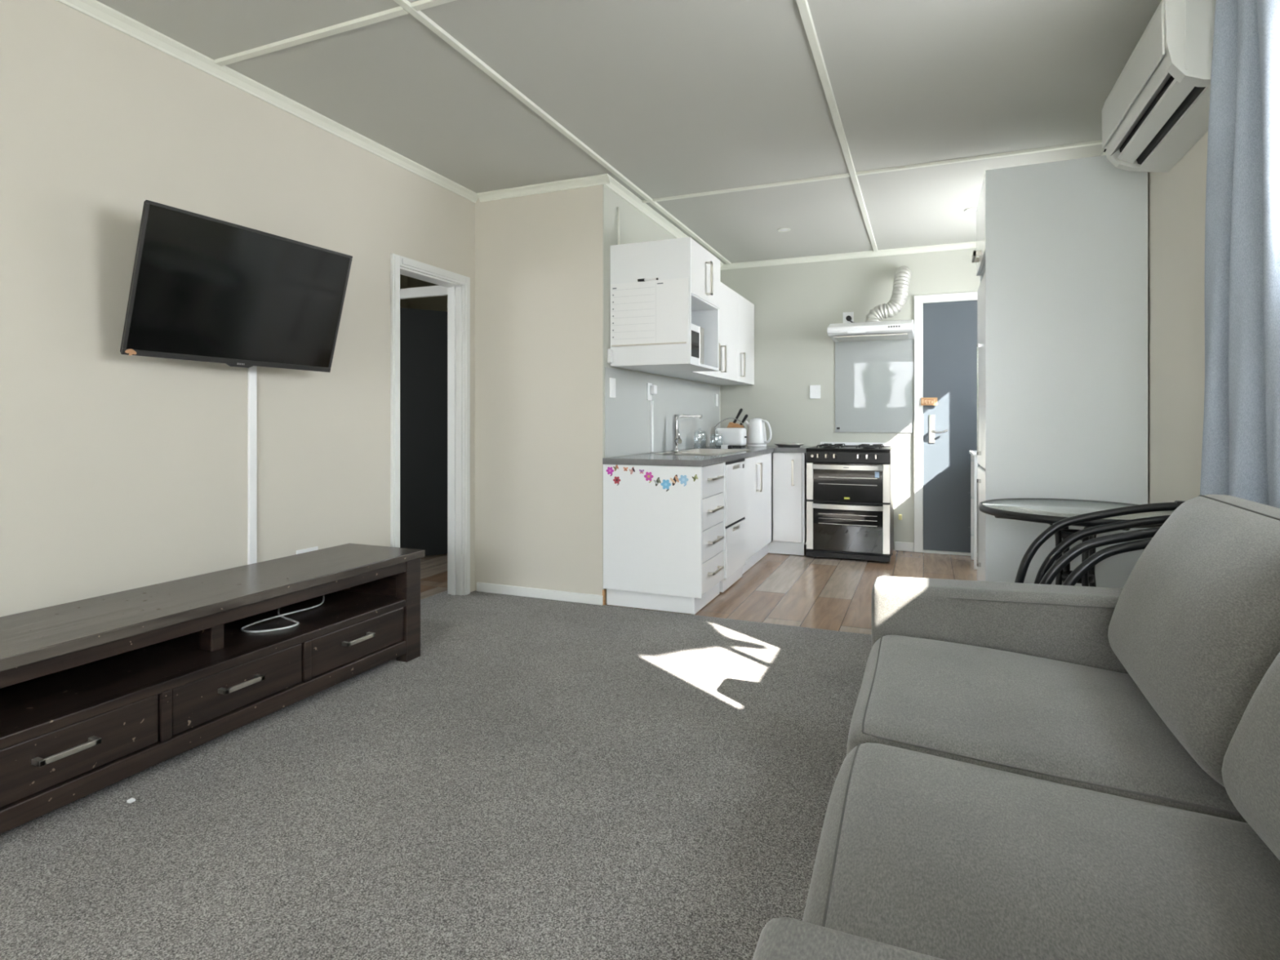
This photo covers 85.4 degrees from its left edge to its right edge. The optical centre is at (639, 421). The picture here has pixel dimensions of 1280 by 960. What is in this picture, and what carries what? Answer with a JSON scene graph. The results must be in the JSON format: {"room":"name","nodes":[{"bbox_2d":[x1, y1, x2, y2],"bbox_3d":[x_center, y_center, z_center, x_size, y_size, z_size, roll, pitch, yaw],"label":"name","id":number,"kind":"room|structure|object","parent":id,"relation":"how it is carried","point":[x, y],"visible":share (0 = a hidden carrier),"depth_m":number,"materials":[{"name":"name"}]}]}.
{"room":"living room","nodes":[
{"label":"living room","id":0,"kind":"room"},
{"bbox_2d":[0,0,475,617],"bbox_3d":[-2.409,-0.170,0.949,0.100,2.400,7.115,0,0,22],"label":"wall","id":1,"kind":"structure","parent":0,"point":[119,473],"depth_m":2.47,"materials":[{"name":"beige paint"}]},
{"bbox_2d":[120,200,352,372],"bbox_3d":[-1.505,-0.459,2.629,0.286,0.506,0.813,0,0,22],"label":"television","id":2,"kind":"object","parent":1,"relation":"attached to","point":[203,288],"visible":1,"depth_m":2.53,"materials":[{"name":"black plastic"}]},
{"bbox_2d":[247,365,257,564],"bbox_3d":[-1.576,0.300,2.818,0.012,1.340,0.035,0,0,22],"label":"cable cover","id":3,"kind":"object","parent":1,"relation":"attached to","point":[252,371],"visible":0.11,"depth_m":2.81,"materials":[{"name":"white plastic"}]},
{"bbox_2d":[55,0,478,203],"bbox_3d":[-2.324,-1.349,0.968,0.042,0.042,7.015,0,0,22],"label":"trim","id":4,"kind":"structure","parent":1,"relation":"attached to","point":[94,9],"depth_m":2.78,"materials":[{"name":"white paint"}]},
{"bbox_2d":[296,546,318,554],"bbox_3d":[-1.472,0.598,3.070,0.012,0.070,0.112,0,0,22],"label":"power outlet","id":5,"kind":"object","parent":1,"relation":"attached to","point":[313,548],"visible":0.21,"depth_m":3.06,"materials":[{"name":"white plastic"}]},
{"bbox_2d":[213,0,455,66],"bbox_3d":[-0.073,-1.365,2.009,3.323,0.011,0.034,0,0,22],"label":"trim","id":6,"kind":"structure","parent":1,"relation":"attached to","point":[420,5],"depth_m":2.42,"materials":[{"name":"white paint"}]},
{"bbox_2d":[390,253,470,595],"bbox_3d":[-1.191,0.085,3.869,0.122,1.890,0.652,0,0,22],"label":"door frame","id":7,"kind":"structure","parent":1,"relation":"in","point":[458,286],"depth_m":4.10,"materials":[{"name":"white paint"}]},
{"bbox_2d":[400,274,447,311],"bbox_3d":[-1.916,-0.170,4.579,1.761,2.400,3.400,0,0,22],"label":"wall","id":8,"kind":"structure","parent":0,"point":[433,303],"depth_m":6.15,"materials":[{"name":"beige paint"}]},
{"bbox_2d":[400,307,447,555],"bbox_3d":[-1.747,0.087,5.194,0.840,1.865,0.036,0,0,-32],"label":"door","id":9,"kind":"structure","parent":8,"relation":"in","point":[423,332],"depth_m":5.25,"materials":[{"name":"grey paint"}]},
{"bbox_2d":[400,284,447,299],"bbox_3d":[-1.793,-0.860,4.760,1.550,0.064,0.030,0,0,22],"label":"trim","id":10,"kind":"structure","parent":8,"relation":"attached to","point":[432,291],"depth_m":4.60,"materials":[{"name":"white paint"}]},
{"bbox_2d":[0,544,977,959],"bbox_3d":[-1.113,1.055,1.757,5.400,0.050,9.597,0,0,22],"label":"floor","id":11,"kind":"structure","parent":0,"point":[547,779],"depth_m":1.87,"materials":[{"name":"grey carpet"}]},
{"bbox_2d":[126,797,135,803],"bbox_3d":[-1.376,1.026,1.875,0.015,0.007,0.015,0,0,22],"label":"paper scrap","id":12,"kind":"object","parent":11,"relation":"on","point":[131,800],"visible":1,"depth_m":1.87,"materials":[{"name":"white paper"}]},
{"bbox_2d":[0,543,425,834],"bbox_3d":[-1.480,0.797,2.309,0.442,0.466,1.770,0,0,22],"label":"tv cabinet","id":13,"kind":"object","parent":11,"relation":"on","point":[96,693],"visible":1,"depth_m":2.14,"materials":[{"name":"brown wood"}]},
{"bbox_2d":[0,591,398,733],"bbox_3d":[-1.495,0.771,2.319,0.365,0.018,1.626,0,0,22],"label":"shelf","id":14,"kind":"object","parent":13,"relation":"attached to","point":[25,704],"depth_m":2.19,"materials":[{"name":"brown wood"}]},
{"bbox_2d":[240,595,324,632],"bbox_3d":[-1.386,0.695,2.738,0.187,0.135,0.481,0,0,-6],"label":"power cable","id":15,"kind":"object","parent":13,"relation":"on","point":[323,596],"visible":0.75,"depth_m":2.62,"materials":[{"name":"white plastic"}]},
{"bbox_2d":[603,462,725,614],"bbox_3d":[0.168,0.634,4.001,0.597,0.792,0.520,0,0,22],"label":"base cabinet","id":16,"kind":"object","parent":11,"relation":"on","point":[664,526],"visible":0.98,"depth_m":3.78,"materials":[{"name":"white wood"}]},
{"bbox_2d":[602,444,815,466],"bbox_3d":[0.629,0.223,4.823,0.824,0.034,2.396,0,0,22],"label":"countertop","id":17,"kind":"structure","parent":16,"relation":"on","point":[646,459],"depth_m":4.03,"materials":[{"name":"grey laminate"}]},
{"bbox_2d":[671,414,702,451],"bbox_3d":[0.315,0.081,4.729,0.216,0.251,0.070,0,0,22],"label":"tap","id":18,"kind":"object","parent":17,"relation":"on","point":[676,437],"visible":0.94,"depth_m":4.75,"materials":[{"name":"silver metal"}]},
{"bbox_2d":[654,448,751,455],"bbox_3d":[0.443,0.268,4.659,0.408,0.134,0.878,0,0,22],"label":"sink","id":19,"kind":"object","parent":17,"relation":"in","point":[700,451],"visible":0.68,"depth_m":4.77,"materials":[{"name":"silver metal"}]},
{"bbox_2d":[720,444,732,448],"bbox_3d":[0.641,0.190,5.126,0.080,0.032,0.035,0,0,22],"label":"sponge","id":20,"kind":"object","parent":17,"relation":"on","point":[722,446],"visible":0.89,"depth_m":5.11,"materials":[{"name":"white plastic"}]},
{"bbox_2d":[714,417,745,428],"bbox_3d":[0.735,0.017,5.680,0.266,0.091,0.008,0,0,22],"label":"wire rack","id":21,"kind":"object","parent":17,"relation":"on","point":[727,418],"visible":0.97,"depth_m":5.67,"materials":[{"name":"silver metal"}]},
{"bbox_2d":[715,427,747,447],"bbox_3d":[0.730,0.128,5.509,0.242,0.155,0.150,0,0,22],"label":"toaster","id":22,"kind":"object","parent":17,"relation":"on","point":[734,437],"visible":0.94,"depth_m":5.44,"materials":[{"name":"white plastic"}]},
{"bbox_2d":[727,422,743,427],"bbox_3d":[0.758,0.106,5.768,0.193,0.199,0.120,0,0,22],"label":"knife block","id":23,"kind":"object","parent":17,"relation":"on","point":[731,424],"visible":0.27,"depth_m":5.70,"materials":[{"name":"brown wood"}]},
{"bbox_2d":[733,408,742,423],"bbox_3d":[0.805,-0.039,5.727,0.087,0.138,0.026,0,0,22],"label":"kitchen knife","id":24,"kind":"object","parent":23,"relation":"on","point":[740,409],"visible":0.97,"depth_m":5.71,"materials":[{"name":"black plastic"}]},
{"bbox_2d":[739,414,747,425],"bbox_3d":[0.858,-0.004,5.759,0.078,0.109,0.026,0,0,22],"label":"kitchen knife","id":25,"kind":"object","parent":23,"relation":"in","point":[745,415],"visible":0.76,"depth_m":5.75,"materials":[{"name":"black plastic"}]},
{"bbox_2d":[744,417,771,446],"bbox_3d":[0.976,0.090,5.678,0.228,0.232,0.159,0,0,22],"label":"kettle","id":26,"kind":"object","parent":17,"relation":"on","point":[757,436],"visible":0.99,"depth_m":5.62,"materials":[{"name":"white plastic"}]},
{"bbox_2d":[773,442,804,446],"bbox_3d":[1.212,0.189,5.645,0.242,0.034,0.187,0,0,22],"label":"serving dish","id":27,"kind":"object","parent":17,"relation":"on","point":[783,444],"visible":0.99,"depth_m":5.59,"materials":[{"name":"white ceramic"}]},
{"bbox_2d":[720,458,745,592],"bbox_3d":[0.351,0.635,4.470,0.560,0.781,0.474,0,0,22],"label":"dishwasher","id":28,"kind":"object","parent":11,"relation":"on","point":[735,469],"visible":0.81,"depth_m":4.33,"materials":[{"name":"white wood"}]},
{"bbox_2d":[742,453,771,574],"bbox_3d":[0.626,0.637,5.100,0.589,0.785,0.894,0,0,22],"label":"base cabinet","id":29,"kind":"object","parent":11,"relation":"on","point":[757,518],"visible":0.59,"depth_m":4.92,"materials":[{"name":"white wood"}]},
{"bbox_2d":[768,452,807,555],"bbox_3d":[1.212,0.636,5.577,0.296,0.788,0.545,0,0,22],"label":"base cabinet","id":30,"kind":"object","parent":11,"relation":"on","point":[789,468],"visible":0.94,"depth_m":5.35,"materials":[{"name":"white wood"}]},
{"bbox_2d":[805,442,893,562],"bbox_3d":[1.634,0.603,5.375,0.605,0.862,0.596,0,0,22],"label":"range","id":31,"kind":"object","parent":11,"relation":"on","point":[850,486],"visible":1,"depth_m":5.14,"materials":[{"name":"black metal"}]},
{"bbox_2d":[805,444,893,450],"bbox_3d":[1.642,0.205,5.394,0.605,0.018,0.535,0,0,22],"label":"cooktop","id":32,"kind":"object","parent":31,"relation":"in","point":[819,447],"depth_m":5.23,"materials":[{"name":"black metal"}]},
{"bbox_2d":[968,450,977,569],"bbox_3d":[2.582,0.624,4.930,0.433,0.812,0.405,0,0,22],"label":"storage drawers","id":33,"kind":"object","parent":11,"relation":"on","point":[972,529],"visible":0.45,"depth_m":4.84,"materials":[{"name":"white plastic"}]},
{"bbox_2d":[977,271,985,581],"bbox_3d":[1.968,0.150,3.344,0.616,1.720,0.595,0,0,22],"label":"fridge","id":34,"kind":"object","parent":11,"relation":"on","point":[981,291],"visible":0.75,"depth_m":3.43,"materials":[{"name":"white plastic"}]},
{"bbox_2d":[751,494,1279,959],"bbox_3d":[0.831,0.601,1.182,0.951,0.857,1.760,0,0,22],"label":"sofa","id":35,"kind":"object","parent":11,"relation":"on","point":[1028,771],"visible":1,"depth_m":1.14,"materials":[{"name":"grey fabric"}]},
{"bbox_2d":[802,742,1279,959],"bbox_3d":[0.607,0.703,0.885,0.763,0.223,0.722,0,0,22],"label":"seat cushion","id":36,"kind":"object","parent":35,"relation":"on","point":[938,856],"depth_m":0.93,"materials":[{"name":"grey fabric"}]},
{"bbox_2d":[846,635,1248,823],"bbox_3d":[0.882,0.704,1.550,0.762,0.220,0.719,0,0,22],"label":"seat cushion","id":37,"kind":"object","parent":35,"relation":"on","point":[1069,713],"depth_m":1.42,"materials":[{"name":"grey fabric"}]},
{"bbox_2d":[1107,494,1279,787],"bbox_3d":[1.218,0.408,1.389,0.392,0.471,0.740,0,0,22],"label":"cushion","id":38,"kind":"object","parent":35,"relation":"on","point":[1193,628],"depth_m":1.27,"materials":[{"name":"grey fabric"}]},
{"bbox_2d":[1221,652,1279,860],"bbox_3d":[0.943,0.409,0.713,0.386,0.473,0.704,0,0,22],"label":"cushion","id":39,"kind":"object","parent":35,"relation":"on","point":[1251,770],"depth_m":0.97,"materials":[{"name":"grey fabric"}]},
{"bbox_2d":[971,155,1147,588],"bbox_3d":[1.965,-0.057,3.346,0.648,2.173,0.655,0,0,22],"label":"partition wall","id":40,"kind":"structure","parent":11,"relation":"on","point":[1061,251],"depth_m":3.03,"materials":[{"name":"white paint"}]},
{"bbox_2d":[978,497,1173,586],"bbox_3d":[1.675,0.683,2.667,0.670,0.701,0.670,0,0,22],"label":"bistro table","id":41,"kind":"object","parent":11,"relation":"on","point":[1042,510],"visible":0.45,"depth_m":2.64,"materials":[{"name":"black metal"}]},
{"bbox_2d":[1014,500,1185,584],"bbox_3d":[1.430,0.640,2.133,0.610,0.773,0.397,0,0,22],"label":"bistro chair","id":42,"kind":"object","parent":11,"relation":"on","point":[1051,573],"visible":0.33,"depth_m":2.22,"materials":[{"name":"black metal"}]},
{"bbox_2d":[1034,515,1169,586],"bbox_3d":[1.460,0.655,2.121,0.575,0.744,0.397,0,0,22],"label":"bistro chair","id":43,"kind":"object","parent":11,"relation":"on","point":[1081,570],"visible":0.2,"depth_m":2.23,"materials":[{"name":"black metal"}]},
{"bbox_2d":[475,184,719,603],"bbox_3d":[-0.176,-0.170,5.219,0.966,2.400,2.482,0,0,22],"label":"wall","id":44,"kind":"structure","parent":0,"point":[539,257],"depth_m":4.04,"materials":[{"name":"beige paint"}]},
{"bbox_2d":[476,582,603,604],"bbox_3d":[-0.599,1.002,4.043,0.844,0.055,0.014,0,0,22],"label":"baseboard","id":45,"kind":"structure","parent":44,"relation":"attached to","point":[588,598],"depth_m":4.03,"materials":[{"name":"white paint"}]},
{"bbox_2d":[476,173,610,202],"bbox_3d":[-0.573,-1.349,4.017,0.866,0.042,0.042,0,0,22],"label":"trim","id":46,"kind":"structure","parent":44,"relation":"attached to","point":[603,179],"depth_m":4.00,"materials":[{"name":"white paint"}]},
{"bbox_2d":[602,589,605,604],"bbox_3d":[-0.202,0.988,3.896,0.010,0.085,0.023,0,0,22],"label":"trim","id":47,"kind":"structure","parent":44,"relation":"attached to","point":[604,590],"depth_m":3.89,"materials":[{"name":"brown wood"}]},
{"bbox_2d":[607,348,613,363],"bbox_3d":[-0.169,-0.370,3.941,0.021,0.080,0.036,0,0,22],"label":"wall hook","id":48,"kind":"object","parent":44,"relation":"attached to","point":[610,352],"visible":1,"depth_m":3.93,"materials":[{"name":"white plastic"}]},
{"bbox_2d":[617,207,619,244],"bbox_3d":[-0.124,-1.130,4.033,0.013,0.242,0.058,0,0,-4],"label":"rod","id":49,"kind":"object","parent":44,"relation":"attached to","point":[618,208],"visible":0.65,"depth_m":4.03,"materials":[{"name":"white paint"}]},
{"bbox_2d":[604,367,719,457],"bbox_3d":[0.249,-0.051,4.977,0.004,0.508,2.330,0,0,22],"label":"backsplash","id":50,"kind":"structure","parent":44,"relation":"attached to","point":[627,415],"depth_m":4.63,"materials":[{"name":"grey"}]},
{"bbox_2d":[608,377,615,397],"bbox_3d":[-0.156,-0.192,3.976,0.012,0.112,0.072,0,0,22],"label":"light switch","id":51,"kind":"object","parent":50,"relation":"attached to","point":[611,380],"visible":1,"depth_m":3.96,"materials":[{"name":"white plastic"}]},
{"bbox_2d":[650,400,653,452],"bbox_3d":[0.078,0.033,4.540,0.013,0.335,0.022,0,0,22],"label":"cable cover","id":52,"kind":"object","parent":50,"relation":"attached to","point":[651,402],"visible":1,"depth_m":4.53,"materials":[{"name":"white plastic"}]},
{"bbox_2d":[647,382,657,400],"bbox_3d":[0.079,-0.192,4.508,0.040,0.112,0.086,0,0,22],"label":"power outlet","id":53,"kind":"object","parent":50,"relation":"attached to","point":[651,389],"visible":1,"depth_m":4.50,"materials":[{"name":"white plastic"}]},
{"bbox_2d":[715,393,718,406],"bbox_3d":[0.659,-0.182,5.949,0.012,0.105,0.072,0,0,22],"label":"power outlet","id":54,"kind":"object","parent":50,"relation":"attached to","point":[716,395],"visible":1,"depth_m":5.93,"materials":[{"name":"white plastic"}]},
{"bbox_2d":[604,176,723,267],"bbox_3d":[0.262,-1.349,4.960,0.042,0.042,2.339,0,0,22],"label":"trim","id":55,"kind":"structure","parent":44,"relation":"attached to","point":[617,188],"depth_m":4.39,"materials":[{"name":"white paint"}]},
{"bbox_2d":[609,236,719,373],"bbox_3d":[0.181,-0.660,4.142,0.516,0.690,0.598,0,0,22],"label":"upper cabinet","id":56,"kind":"object","parent":44,"relation":"attached to","point":[682,257],"visible":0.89,"depth_m":3.91,"materials":[{"name":"white wood"}]},
{"bbox_2d":[609,277,688,346],"bbox_3d":[0.045,-0.604,3.865,0.468,0.357,0.016,0,0,22],"label":"board","id":57,"kind":"object","parent":56,"relation":"attached to","point":[648,313],"visible":1,"depth_m":3.86,"materials":[{"name":"white plastic"}]},
{"bbox_2d":[637,277,657,281],"bbox_3d":[0.044,-0.790,3.866,0.119,0.016,0.016,0,0,22],"label":"marker pen","id":58,"kind":"object","parent":57,"relation":"on","point":[655,278],"visible":1,"depth_m":3.86,"materials":[{"name":"white plastic"}]},
{"bbox_2d":[691,323,704,364],"bbox_3d":[0.125,-0.452,4.103,0.408,0.235,0.420,0,0,22],"label":"microwave","id":59,"kind":"object","parent":56,"relation":"in","point":[697,332],"visible":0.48,"depth_m":4.10,"materials":[{"name":"white plastic"}]},
{"bbox_2d":[651,281,754,385],"bbox_3d":[0.537,-0.659,5.238,0.336,0.692,1.697,0,0,22],"label":"upper cabinet","id":60,"kind":"object","parent":44,"relation":"attached to","point":[736,313],"visible":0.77,"depth_m":5.33,"materials":[{"name":"white wood"}]},
{"bbox_2d":[641,139,1102,203],"bbox_3d":[1.154,-1.365,3.846,2.457,0.011,0.034,0,0,22],"label":"trim","id":61,"kind":"structure","parent":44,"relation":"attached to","point":[1095,142],"depth_m":3.75,"materials":[{"name":"white paint"}]},
{"bbox_2d":[96,0,1161,263],"bbox_3d":[-1.067,-1.410,1.738,5.500,0.080,9.597,0,0,22],"label":"ceiling","id":62,"kind":"structure","parent":0,"point":[679,97],"depth_m":2.88,"materials":[{"name":"grey paint"}]},
{"bbox_2d":[777,227,790,231],"bbox_3d":[1.029,-1.367,4.955,0.092,0.006,0.092,0,0,22],"label":"recessed light","id":63,"kind":"object","parent":62,"relation":"in","point":[783,229],"visible":1,"depth_m":4.95,"materials":[{"name":"white paint"}]},
{"bbox_2d":[964,207,977,212],"bbox_3d":[2.148,-1.367,4.487,0.092,0.006,0.092,0,0,22],"label":"recessed light","id":64,"kind":"object","parent":62,"relation":"in","point":[972,209],"visible":0.8,"depth_m":4.49,"materials":[{"name":"white paint"}]},
{"bbox_2d":[720,248,980,552],"bbox_3d":[2.003,-0.170,5.607,2.779,2.400,0.100,0,0,22],"label":"wall","id":65,"kind":"structure","parent":0,"point":[795,304],"depth_m":5.78,"materials":[{"name":"grey paint"}]},
{"bbox_2d":[393,0,731,264],"bbox_3d":[-1.009,-1.365,1.690,0.034,0.011,9.354,0,0,22],"label":"trim","id":66,"kind":"structure","parent":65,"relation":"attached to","point":[420,15],"depth_m":2.98,"materials":[{"name":"white paint"}]},
{"bbox_2d":[809,385,820,399],"bbox_3d":[1.457,-0.244,5.771,0.086,0.112,0.012,0,0,22],"label":"light switch","id":67,"kind":"object","parent":65,"relation":"attached to","point":[815,390],"visible":1,"depth_m":5.77,"materials":[{"name":"white plastic"}]},
{"bbox_2d":[795,0,877,251],"bbox_3d":[0.102,-1.365,1.231,0.034,0.011,9.354,0,0,22],"label":"trim","id":68,"kind":"structure","parent":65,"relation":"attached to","point":[802,5],"depth_m":2.93,"materials":[{"name":"white paint"}]},
{"bbox_2d":[720,241,976,270],"bbox_3d":[1.873,-1.349,5.584,2.543,0.042,0.042,0,0,22],"label":"trim","id":69,"kind":"structure","parent":65,"relation":"attached to","point":[969,245],"depth_m":5.64,"materials":[{"name":"white paint"}]},
{"bbox_2d":[843,311,853,323],"bbox_3d":[1.703,-0.836,5.672,0.082,0.112,0.009,0,0,22],"label":"power outlet","id":70,"kind":"object","parent":65,"relation":"attached to","point":[848,313],"visible":0.56,"depth_m":5.67,"materials":[{"name":"white plastic"}]},
{"bbox_2d":[845,315,853,322],"bbox_3d":[1.766,-0.815,5.600,0.213,0.088,0.044,0,0,36],"label":"plug","id":71,"kind":"object","parent":65,"relation":"attached to","point":[848,318],"visible":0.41,"depth_m":5.63,"materials":[{"name":"black plastic"}]},
{"bbox_2d":[826,319,914,342],"bbox_3d":[1.795,-0.708,5.381,0.608,0.124,0.473,0,0,22],"label":"range hood","id":72,"kind":"object","parent":65,"relation":"attached to","point":[898,329],"visible":1,"depth_m":5.24,"materials":[{"name":"white metal"}]},
{"bbox_2d":[865,266,911,321],"bbox_3d":[1.947,-0.990,5.434,0.336,0.459,0.252,0,0,22],"label":"duct","id":73,"kind":"object","parent":72,"relation":"on","point":[903,274],"visible":0.98,"depth_m":5.33,"materials":[{"name":"white metal"}]},
{"bbox_2d":[835,339,913,432],"bbox_3d":[1.885,-0.280,5.596,0.601,0.739,0.008,0,0,22],"label":"backsplash","id":74,"kind":"structure","parent":65,"relation":"attached to","point":[874,380],"depth_m":5.59,"materials":[{"name":"grey glass"}]},
{"bbox_2d":[894,541,914,551],"bbox_3d":[2.098,0.995,5.506,0.143,0.070,0.014,0,0,22],"label":"baseboard","id":75,"kind":"structure","parent":65,"relation":"attached to","point":[899,546],"depth_m":5.50,"materials":[{"name":"white paint"}]},
{"bbox_2d":[914,291,980,555],"bbox_3d":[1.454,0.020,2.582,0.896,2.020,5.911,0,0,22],"label":"door","id":76,"kind":"structure","parent":65,"relation":"in","point":[945,331],"depth_m":5.39,"materials":[{"name":"grey paint"}]},
{"bbox_2d":[920,397,937,405],"bbox_3d":[2.257,-0.155,5.414,0.118,0.060,0.015,0,0,22],"label":"wooden sign","id":77,"kind":"object","parent":76,"relation":"attached to","point":[924,401],"visible":1,"depth_m":5.41,"materials":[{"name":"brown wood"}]},
{"bbox_2d":[1147,131,1208,538],"bbox_3d":[1.308,-0.170,0.756,0.100,2.400,9.597,0,0,22],"label":"wall","id":78,"kind":"structure","parent":0,"point":[1176,197],"depth_m":2.60,"materials":[{"name":"beige paint"}]},
{"bbox_2d":[1102,0,1215,172],"bbox_3d":[1.802,-1.129,2.376,0.222,0.318,0.802,0,0,22],"label":"air conditioner","id":79,"kind":"object","parent":78,"relation":"attached to","point":[1156,110],"visible":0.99,"depth_m":2.25,"materials":[{"name":"white plastic"}]},
{"bbox_3d":[1.463,-1.300,1.354,0.067,0.020,1.220,0,0,22],"label":"rail","id":80,"kind":"object","parent":78,"relation":"attached to","visible":0},
{"bbox_2d":[1200,0,1279,508],"bbox_3d":[1.639,-0.490,1.867,0.125,1.600,0.466,0,0,22],"label":"curtain","id":81,"kind":"object","parent":80,"relation":"hanging from","point":[1241,449],"visible":0.91,"depth_m":1.83,"materials":[{"name":"blue fabric"}]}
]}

